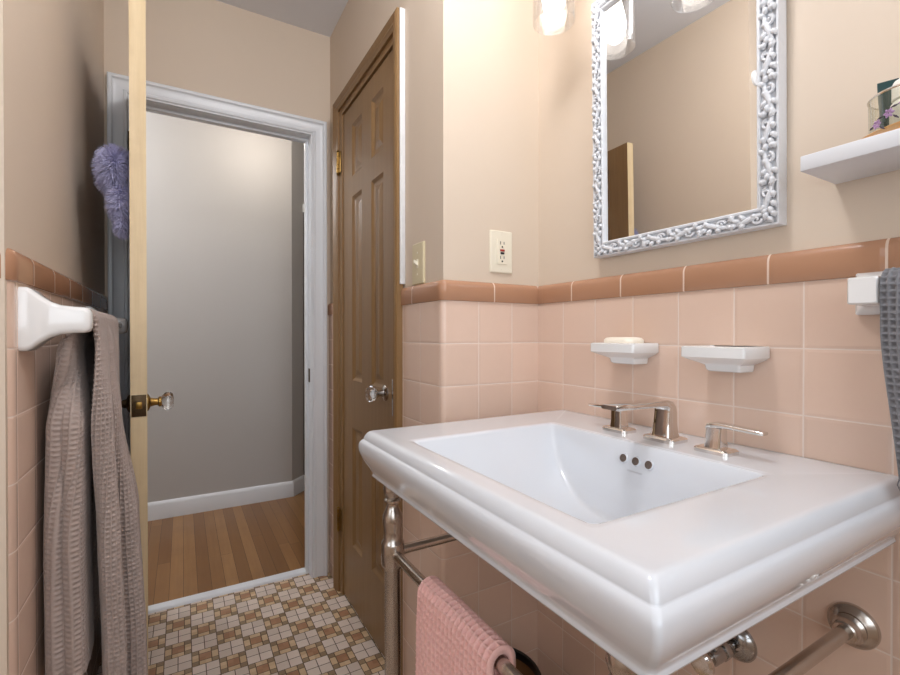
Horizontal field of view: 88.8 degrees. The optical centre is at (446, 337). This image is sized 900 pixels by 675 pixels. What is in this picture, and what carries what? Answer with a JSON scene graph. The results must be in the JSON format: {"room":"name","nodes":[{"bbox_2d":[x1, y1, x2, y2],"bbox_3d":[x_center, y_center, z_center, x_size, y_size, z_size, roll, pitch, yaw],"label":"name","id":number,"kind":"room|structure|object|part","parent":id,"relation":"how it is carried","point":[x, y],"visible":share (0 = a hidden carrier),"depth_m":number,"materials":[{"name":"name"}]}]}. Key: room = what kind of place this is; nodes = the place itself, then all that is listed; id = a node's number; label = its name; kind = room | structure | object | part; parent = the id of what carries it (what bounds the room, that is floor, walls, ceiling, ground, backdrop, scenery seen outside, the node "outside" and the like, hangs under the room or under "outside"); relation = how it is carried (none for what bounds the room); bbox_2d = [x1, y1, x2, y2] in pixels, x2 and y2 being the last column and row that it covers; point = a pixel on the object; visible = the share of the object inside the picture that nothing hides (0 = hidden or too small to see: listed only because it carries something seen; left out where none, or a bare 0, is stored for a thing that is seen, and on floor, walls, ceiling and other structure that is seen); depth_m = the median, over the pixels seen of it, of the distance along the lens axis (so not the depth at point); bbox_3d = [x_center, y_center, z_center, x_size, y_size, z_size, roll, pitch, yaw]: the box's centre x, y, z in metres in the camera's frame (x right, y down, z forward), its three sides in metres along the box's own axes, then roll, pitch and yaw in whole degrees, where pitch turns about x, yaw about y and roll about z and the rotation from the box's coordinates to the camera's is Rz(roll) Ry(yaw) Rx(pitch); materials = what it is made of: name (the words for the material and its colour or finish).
{"room":"bathroom","nodes":[
{"label":"bathroom","id":0,"kind":"room"},
{"bbox_2d":[0,0,107,674],"bbox_3d":[-1.368,-0.121,0.948,0.968,2.420,1.079,0,0,-30],"label":"wall","id":1,"kind":"structure","parent":0,"point":[52,221],"depth_m":0.86,"materials":[{"name":"beige paint"}]},
{"bbox_2d":[17,287,127,350],"bbox_3d":[-0.835,-0.033,1.077,0.094,0.108,0.682,0,0,-30],"label":"towel bar","id":2,"kind":"object","parent":1,"relation":"attached to","point":[41,320],"visible":0.73,"depth_m":0.79,"materials":[{"name":"white ceramic"}]},
{"bbox_3d":[-0.683,-0.031,0.813,0.094,0.108,0.072,0,0,-30],"label":"post","id":3,"kind":"part","parent":2,"relation":"part of","materials":[{"name":"white ceramic"}]},
{"bbox_2d":[43,309,147,674],"bbox_3d":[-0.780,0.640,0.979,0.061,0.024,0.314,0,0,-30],"label":"bath towel","id":4,"kind":"object","parent":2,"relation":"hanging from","point":[93,562],"visible":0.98,"depth_m":0.89,"materials":[{"name":"grey fabric"}]},
{"bbox_3d":[-0.987,-0.035,1.342,0.094,0.108,0.072,0,0,-30],"label":"post","id":5,"kind":"part","parent":2,"relation":"part of","materials":[{"name":"white ceramic"}]},
{"bbox_2d":[103,0,330,571],"bbox_3d":[-0.892,-0.127,1.890,1.056,2.420,0.082,0,0,-30],"label":"wall","id":6,"kind":"structure","parent":0,"point":[210,47],"depth_m":1.85,"materials":[{"name":"beige paint"}]},
{"bbox_2d":[121,0,173,664],"bbox_3d":[-0.951,0.090,1.453,0.163,1.916,0.645,0,0,-30],"label":"door","id":7,"kind":"structure","parent":6,"relation":"in","point":[138,402],"depth_m":1.18,"materials":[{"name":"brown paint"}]},
{"bbox_2d":[89,143,129,240],"bbox_3d":[-0.878,-0.384,1.224,0.113,0.258,0.176,0,0,-30],"label":"fluffy duster","id":8,"kind":"object","parent":7,"relation":"hanging from","point":[111,170],"visible":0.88,"depth_m":1.18,"materials":[{"name":"purple fabric"}]},
{"bbox_3d":[-0.853,0.175,1.210,0.036,0.047,0.047,0,0,-34],"label":"knob","id":9,"kind":"part","parent":7,"relation":"part of","materials":[{"name":"gold metal"}]},
{"bbox_3d":[-0.788,0.175,1.179,0.032,0.056,0.003,0,0,-34],"label":"latch plate","id":10,"kind":"part","parent":7,"relation":"part of","materials":[{"name":"gold metal"}]},
{"bbox_3d":[-0.794,0.175,1.251,0.036,0.047,0.047,0,0,-34],"label":"knob","id":11,"kind":"part","parent":7,"relation":"part of","materials":[{"name":"gold metal"}]},
{"bbox_2d":[107,71,327,577],"bbox_3d":[-0.891,0.068,1.879,0.784,2.030,0.110,0,0,-30],"label":"trim","id":12,"kind":"structure","parent":6,"relation":"attached to","point":[162,99],"depth_m":2.00,"materials":[{"name":"white paint"}]},
{"bbox_2d":[146,111,291,502],"bbox_3d":[-1.876,-0.132,2.592,1.922,2.420,0.120,0,0,-30],"label":"wall","id":13,"kind":"structure","parent":0,"point":[219,199],"depth_m":2.80,"materials":[{"name":"grey paint"}]},
{"bbox_2d":[148,475,304,520],"bbox_3d":[-1.550,0.994,2.795,2.436,0.102,0.426,0,1,-43],"label":"baseboard","id":14,"kind":"structure","parent":13,"relation":"attached to","point":[163,509],"depth_m":2.81,"materials":[{"name":"white paint"}]},
{"bbox_2d":[97,490,384,674],"bbox_3d":[-0.659,1.093,1.761,3.200,0.082,5.500,0,0,-30],"label":"floor","id":15,"kind":"structure","parent":0,"point":[298,625],"depth_m":1.80,"materials":[{"name":"ceramic"}]},
{"bbox_2d":[148,567,308,613],"bbox_3d":[-0.906,1.048,1.912,0.648,0.010,0.052,0,0,-30],"label":"trim","id":16,"kind":"structure","parent":15,"relation":"on","point":[162,606],"depth_m":1.90,"materials":[{"name":"white paint"}]},
{"bbox_2d":[512,647,540,674],"bbox_3d":[0.120,0.928,1.095,0.214,0.259,0.214,0,0,-30],"label":"waste bin","id":17,"kind":"object","parent":15,"relation":"on","point":[525,664],"visible":0.3,"depth_m":1.15,"materials":[{"name":"black plastic"}]},
{"bbox_2d":[358,410,899,674],"bbox_3d":[0.233,0.628,0.805,0.562,0.864,0.707,0,0,-30],"label":"sink","id":18,"kind":"object","parent":15,"relation":"on","point":[660,555],"visible":1,"depth_m":0.57,"materials":[{"name":"white ceramic"}]},
{"bbox_3d":[-0.108,0.674,0.933,0.047,0.770,0.047,0,0,-30],"label":"leg","id":19,"kind":"part","parent":18,"relation":"part of","materials":[{"name":"silver metal"}]},
{"bbox_3d":[0.118,0.433,1.061,0.481,0.019,0.019,0,0,-30],"label":"rail","id":20,"kind":"part","parent":18,"relation":"part of","materials":[{"name":"silver metal"}]},
{"bbox_2d":[415,576,515,674],"bbox_3d":[0.018,0.570,0.705,0.060,0.318,0.229,0,0,-30],"label":"hand towel","id":21,"kind":"object","parent":18,"relation":"hanging from","point":[452,639],"visible":0.98,"depth_m":0.70,"materials":[{"name":"pink fabric"}]},
{"bbox_3d":[0.173,0.677,0.443,0.047,0.770,0.047,0,0,-30],"label":"leg","id":22,"kind":"part","parent":18,"relation":"part of","materials":[{"name":"silver metal"}]},
{"bbox_2d":[588,398,767,456],"bbox_3d":[0.361,0.156,0.845,0.181,0.079,0.355,0,0,-30],"label":"faucet","id":23,"kind":"object","parent":18,"relation":"on","point":[664,427],"visible":1,"depth_m":0.84,"materials":[{"name":"silver metal"}]},
{"bbox_3d":[0.350,0.169,0.981,0.042,0.052,0.107,0,0,-30],"label":"handle","id":24,"kind":"part","parent":23,"relation":"part of","materials":[{"name":"silver metal"}]},
{"bbox_3d":[0.361,0.157,0.844,0.181,0.079,0.066,0,0,-30],"label":"spout","id":25,"kind":"part","parent":23,"relation":"part of","materials":[{"name":"silver metal"}]},
{"bbox_3d":[0.473,0.170,0.766,0.042,0.052,0.107,0,0,-30],"label":"handle","id":26,"kind":"part","parent":23,"relation":"part of","materials":[{"name":"silver metal"}]},
{"bbox_3d":[0.399,0.436,0.571,0.481,0.019,0.019,0,0,-30],"label":"rail","id":27,"kind":"part","parent":18,"relation":"part of","materials":[{"name":"silver metal"}]},
{"bbox_2d":[216,0,347,36],"bbox_3d":[-0.659,-1.361,1.746,3.200,0.050,5.500,0,0,-30],"label":"ceiling","id":28,"kind":"structure","parent":0,"point":[321,17],"depth_m":1.88,"materials":[{"name":"white paint"}]},
{"bbox_2d":[291,141,303,480],"bbox_3d":[-0.910,-0.138,3.637,0.127,2.420,1.250,0,0,15],"label":"wall","id":29,"kind":"structure","parent":0,"point":[297,148],"depth_m":3.08,"materials":[{"name":"grey paint"}]},
{"bbox_2d":[303,204,304,474],"bbox_3d":[-0.873,0.025,3.487,0.024,1.875,0.722,0,0,15],"label":"door","id":30,"kind":"structure","parent":29,"relation":"in","point":[303,204],"depth_m":3.15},
{"bbox_2d":[328,0,424,577],"bbox_3d":[-0.240,-0.126,1.682,0.132,2.420,0.926,0,0,-30],"label":"wall","id":31,"kind":"structure","parent":0,"point":[360,22],"depth_m":1.48,"materials":[{"name":"beige paint"}]},
{"bbox_2d":[336,49,392,656],"bbox_3d":[-0.309,0.073,1.658,0.097,1.946,0.584,0,0,-30],"label":"door","id":32,"kind":"structure","parent":31,"relation":"in","point":[368,122],"depth_m":1.64,"materials":[{"name":"brown paint"}]},
{"bbox_3d":[-0.213,0.180,1.484,0.036,0.052,0.052,0,0,-30],"label":"knob","id":33,"kind":"part","parent":32,"relation":"part of","materials":[{"name":"silver metal"}]},
{"bbox_3d":[-0.162,0.188,1.429,0.003,0.115,0.030,0,0,-30],"label":"keyhole plate","id":34,"kind":"part","parent":32,"relation":"part of","materials":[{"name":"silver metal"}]},
{"bbox_2d":[333,7,404,674],"bbox_3d":[-0.264,0.040,1.669,0.108,2.029,0.668,0,0,-30],"label":"trim","id":35,"kind":"structure","parent":31,"relation":"attached to","point":[392,35],"depth_m":1.68,"materials":[{"name":"brown paint"}]},
{"bbox_2d":[412,241,424,285],"bbox_3d":[-0.083,-0.206,1.280,0.018,0.116,0.071,0,0,-30],"label":"light switch","id":36,"kind":"object","parent":31,"relation":"attached to","point":[418,250],"visible":1,"depth_m":1.28,"materials":[{"name":"beige plastic"}]},
{"bbox_2d":[401,0,538,674],"bbox_3d":[0.069,-0.124,1.338,0.327,2.420,0.245,0,0,-30],"label":"wall","id":37,"kind":"structure","parent":0,"point":[470,331],"depth_m":1.23,"materials":[{"name":"beige paint"}]},
{"bbox_2d":[489,230,511,273],"bbox_3d":[0.151,-0.233,1.251,0.073,0.114,0.010,0,0,-30],"label":"wall outlet","id":38,"kind":"object","parent":37,"relation":"attached to","point":[500,242],"visible":1,"depth_m":1.25,"materials":[{"name":"beige plastic"}]},
{"bbox_2d":[497,239,506,264],"bbox_3d":[0.152,-0.233,1.249,0.034,0.067,0.003,0,0,-30],"label":"receptacle","id":39,"kind":"object","parent":38,"relation":"attached to","point":[501,243],"depth_m":1.25,"materials":[{"name":"white plastic"}]},
{"bbox_2d":[538,0,899,674],"bbox_3d":[0.751,-0.119,0.584,0.132,2.420,2.007,0,0,-30],"label":"wall","id":40,"kind":"structure","parent":0,"point":[820,393],"depth_m":0.79,"materials":[{"name":"pink tile"}]},
{"bbox_2d":[542,0,565,17],"bbox_3d":[0.393,-0.883,0.911,0.185,0.305,0.600,0,0,-30],"label":"bulb","id":41,"kind":"object","parent":40,"relation":"attached to","point":[552,8],"visible":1,"depth_m":1.06,"materials":[{"name":"white glass"}]},
{"bbox_2d":[591,342,658,363],"bbox_3d":[0.389,0.035,1.007,0.086,0.046,0.115,0,0,-30],"label":"soap dish","id":42,"kind":"object","parent":40,"relation":"attached to","point":[621,353],"visible":0.98,"depth_m":0.98,"materials":[{"name":"white ceramic"}]},
{"bbox_2d":[604,337,643,342],"bbox_3d":[0.390,0.007,1.011,0.056,0.017,0.080,0,0,-30],"label":"soap bar","id":43,"kind":"object","parent":42,"relation":"on","point":[609,339],"visible":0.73,"depth_m":0.98,"materials":[{"name":"beige wax"}]},
{"bbox_2d":[591,0,786,258],"bbox_3d":[0.460,-0.494,0.938,0.042,0.606,0.397,0,0,-30],"label":"wall mirror","id":44,"kind":"object","parent":40,"relation":"attached to","point":[689,97],"visible":1,"depth_m":0.91,"materials":[{"name":"white mirror"}]},
{"bbox_2d":[691,630,756,674],"bbox_3d":[0.483,0.443,0.812,0.118,0.293,0.066,0,0,-30],"label":"shutoff valve","id":45,"kind":"object","parent":40,"relation":"attached to","point":[742,647],"visible":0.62,"depth_m":0.81,"materials":[{"name":"silver metal"}]},
{"bbox_3d":[0.445,0.557,0.791,0.030,0.042,0.042,0,0,-30],"label":"valve handle","id":46,"kind":"part","parent":45,"relation":"part of","materials":[{"name":"silver metal"}]},
{"bbox_2d":[681,345,769,372],"bbox_3d":[0.496,0.038,0.820,0.086,0.046,0.112,0,0,-30],"label":"soap dish","id":47,"kind":"object","parent":40,"relation":"attached to","point":[737,359],"visible":1,"depth_m":0.79,"materials":[{"name":"white ceramic"}]},
{"bbox_2d":[800,128,899,183],"bbox_3d":[0.703,-0.249,0.444,0.115,0.022,0.574,0,0,-30],"label":"wall shelf","id":48,"kind":"object","parent":40,"relation":"attached to","point":[880,153],"visible":1,"depth_m":0.63,"materials":[{"name":"white laminate"}]},
{"bbox_2d":[862,121,899,138],"bbox_3d":[0.633,-0.267,0.559,0.099,0.013,0.205,0,0,-30],"label":"wooden tray","id":49,"kind":"object","parent":48,"relation":"on","point":[896,125],"visible":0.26,"depth_m":0.59,"materials":[{"name":"orange wood"}]},
{"bbox_2d":[867,83,899,130],"bbox_3d":[0.609,-0.293,0.600,0.090,0.054,0.090,0,0,-30],"label":"glass jar","id":50,"kind":"object","parent":49,"relation":"on","point":[890,111],"visible":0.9,"depth_m":0.60,"materials":[{"name":"glass"}]},
{"bbox_2d":[873,102,899,129],"bbox_3d":[0.588,-0.288,0.575,0.079,0.027,0.026,0,0,40],"label":"flower","id":51,"kind":"object","parent":50,"relation":"on","point":[890,111],"depth_m":0.59,"materials":[{"name":"purple plant"}]},
{"bbox_2d":[877,78,898,128],"bbox_3d":[0.601,-0.310,0.626,0.018,0.078,0.016,0,0,5],"label":"tube","id":52,"kind":"object","parent":50,"relation":"in","point":[884,99],"visible":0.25,"depth_m":0.62,"materials":[{"name":"green plastic"}]},
{"bbox_2d":[889,79,899,124],"bbox_3d":[0.599,-0.302,0.594,0.039,0.064,0.039,0,0,-30],"label":"bottle","id":53,"kind":"object","parent":50,"relation":"in","point":[895,92],"visible":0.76,"depth_m":0.59,"materials":[{"name":"white plastic"}]},
{"bbox_2d":[847,271,882,314],"bbox_3d":[0.714,-0.063,0.444,0.080,0.062,0.524,0,0,-30],"label":"towel holder","id":54,"kind":"object","parent":40,"relation":"attached to","point":[863,291],"visible":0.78,"depth_m":0.63,"materials":[{"name":"white ceramic"}]},
{"bbox_2d":[880,267,899,490],"bbox_3d":[0.644,0.055,0.521,0.061,0.296,0.223,0,0,-30],"label":"hand towel","id":55,"kind":"object","parent":54,"relation":"hanging from","point":[890,277],"visible":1,"depth_m":0.60,"materials":[{"name":"grey fabric"}]}
]}

